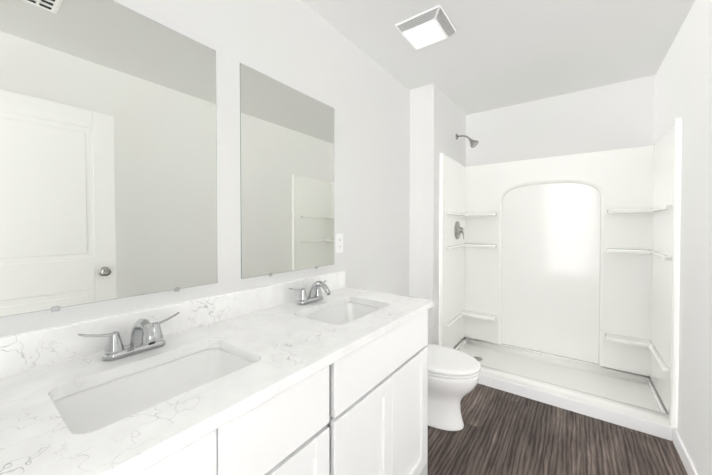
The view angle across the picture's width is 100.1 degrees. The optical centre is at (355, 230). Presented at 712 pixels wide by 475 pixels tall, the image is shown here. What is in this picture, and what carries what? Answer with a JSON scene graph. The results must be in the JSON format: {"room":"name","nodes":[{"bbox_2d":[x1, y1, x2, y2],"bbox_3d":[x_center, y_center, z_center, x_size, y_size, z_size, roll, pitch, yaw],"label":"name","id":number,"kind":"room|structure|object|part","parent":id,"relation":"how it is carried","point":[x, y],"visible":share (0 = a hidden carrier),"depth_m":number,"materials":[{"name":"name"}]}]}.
{"room":"bathroom","nodes":[
{"label":"bathroom","id":0,"kind":"room"},
{"bbox_2d":[0,0,409,336],"bbox_3d":[-0.458,0.035,1.405,0.100,2.440,4.942,1,1,36],"label":"wall","id":1,"kind":"structure","parent":0,"point":[301,46],"depth_m":1.60,"materials":[{"name":"paint"}]},
{"bbox_2d":[0,0,217,316],"bbox_3d":[-0.732,-0.241,0.936,0.007,0.923,0.610,1,1,36],"label":"mirror","id":2,"kind":"object","parent":1,"relation":"attached to","point":[108,161],"visible":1,"depth_m":0.89,"materials":[{"name":"clear glass"}]},
{"bbox_2d":[0,271,344,378],"bbox_3d":[-0.519,0.321,1.224,0.020,0.127,1.507,1,1,36],"label":"backsplash","id":3,"kind":"structure","parent":1,"relation":"attached to","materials":[{"name":"stone"}]},
{"bbox_2d":[240,63,333,278],"bbox_3d":[-0.309,-0.250,1.512,0.007,0.923,0.610,1,1,36],"label":"mirror","id":4,"kind":"object","parent":1,"relation":"attached to","point":[287,173],"visible":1,"depth_m":1.45,"materials":[{"name":"clear glass"}]},
{"bbox_2d":[336,234,342,252],"bbox_3d":[-0.100,0.078,1.802,0.007,0.115,0.068,1,1,36],"label":"outlet","id":5,"kind":"object","parent":1,"relation":"attached to","point":[339,243],"visible":1,"depth_m":1.80,"materials":[{"name":"white plastic"}]},
{"bbox_2d":[409,83,465,344],"bbox_3d":[0.810,0.012,2.866,0.215,2.440,0.884,1,1,36],"label":"wall","id":6,"kind":"structure","parent":0,"point":[437,119],"depth_m":2.51,"materials":[{"name":"paint"}]},
{"bbox_2d":[301,0,694,114],"bbox_3d":[0.243,-1.227,0.871,1.839,0.100,4.942,1,1,36],"label":"ceiling","id":7,"kind":"structure","parent":0,"point":[488,55],"depth_m":1.90,"materials":[{"name":"paint"}]},
{"bbox_2d":[395,4,455,49],"bbox_3d":[0.413,-1.171,1.753,0.272,0.039,0.272,1,1,36],"label":"ceiling vent","id":8,"kind":"object","parent":7,"relation":"in","point":[432,25],"visible":1,"depth_m":1.71,"materials":[{"name":"white plastic"}]},
{"bbox_2d":[427,383,687,474],"bbox_3d":[0.243,1.312,0.910,1.839,0.100,4.942,1,1,36],"label":"floor","id":9,"kind":"structure","parent":0,"point":[501,432],"depth_m":1.74,"materials":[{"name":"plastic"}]},
{"bbox_2d":[128,307,430,474],"bbox_3d":[-0.308,0.825,1.053,0.570,0.872,1.466,1,1,36],"label":"bathroom vanity","id":10,"kind":"object","parent":9,"relation":"on","point":[325,374],"depth_m":0.92,"materials":[{"name":"white wood"}]},
{"bbox_2d":[0,287,432,474],"bbox_3d":[-0.285,0.373,1.052,0.560,0.030,1.508,1,1,36],"label":"countertop","id":11,"kind":"structure","parent":10,"relation":"on","point":[37,438],"depth_m":0.71,"materials":[{"name":"white stone"}]},
{"bbox_2d":[76,311,183,362],"bbox_3d":[-0.615,0.306,0.859,0.153,0.108,0.253,1,1,36],"label":"faucet","id":12,"kind":"object","parent":11,"relation":"on","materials":[{"name":"silver metal"}]},
{"bbox_2d":[56,343,255,434],"bbox_3d":[-0.481,0.453,0.764,0.313,0.146,0.444,1,1,36],"label":"sink","id":13,"kind":"object","parent":11,"relation":"in","point":[87,406],"depth_m":0.83,"materials":[{"name":"white ceramic"}]},
{"bbox_2d":[288,279,331,302],"bbox_3d":[-0.183,0.296,1.447,0.153,0.108,0.253,1,1,36],"label":"faucet","id":14,"kind":"object","parent":11,"relation":"on","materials":[{"name":"silver metal"}]},
{"bbox_2d":[304,299,383,322],"bbox_3d":[-0.050,0.444,1.351,0.313,0.146,0.444,1,1,36],"label":"sink","id":15,"kind":"object","parent":11,"relation":"in","point":[347,309],"depth_m":1.52,"materials":[{"name":"white ceramic"}]},
{"bbox_3d":[0.124,0.815,1.642,0.569,0.872,0.004,1,1,36],"label":"panel","id":16,"kind":"part","parent":10,"relation":"part of","materials":[{"name":"white paint"}]},
{"bbox_2d":[400,295,480,430],"bbox_3d":[0.479,0.880,2.019,0.684,0.730,0.450,1,1,36],"label":"toilet","id":17,"kind":"object","parent":9,"relation":"on","point":[453,377],"visible":0.44,"depth_m":1.86,"materials":[{"name":"white ceramic"}]},
{"bbox_2d":[439,118,681,439],"bbox_3d":[1.505,0.154,2.431,1.421,2.170,0.762,1,1,36],"label":"shower","id":18,"kind":"object","parent":9,"relation":"on","point":[559,275],"visible":0.88,"depth_m":2.54,"materials":[{"name":"white plastic"}]},
{"bbox_2d":[478,374,672,440],"bbox_3d":[1.309,1.202,2.189,1.412,0.082,0.012,1,1,36],"label":"shower curb","id":19,"kind":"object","parent":18,"relation":"attached to","point":[632,422],"depth_m":2.02,"materials":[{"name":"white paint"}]},
{"bbox_2d":[466,75,655,166],"bbox_3d":[1.675,0.012,2.841,1.639,2.440,0.100,1,1,36],"label":"wall","id":20,"kind":"structure","parent":0,"point":[619,115],"depth_m":2.62,"materials":[{"name":"paint"}]},
{"bbox_2d":[655,0,711,474],"bbox_3d":[0.944,0.051,0.376,0.100,2.440,4.942,1,1,36],"label":"wall","id":21,"kind":"structure","parent":0,"point":[683,87],"depth_m":1.52,"materials":[{"name":"paint"}]},
{"bbox_2d":[673,428,697,474],"bbox_3d":[1.110,1.224,0.716,0.012,0.082,2.598,1,1,36],"label":"baseboard","id":22,"kind":"structure","parent":21,"relation":"attached to","point":[685,458],"depth_m":1.59,"materials":[{"name":"white paint"}]}
]}

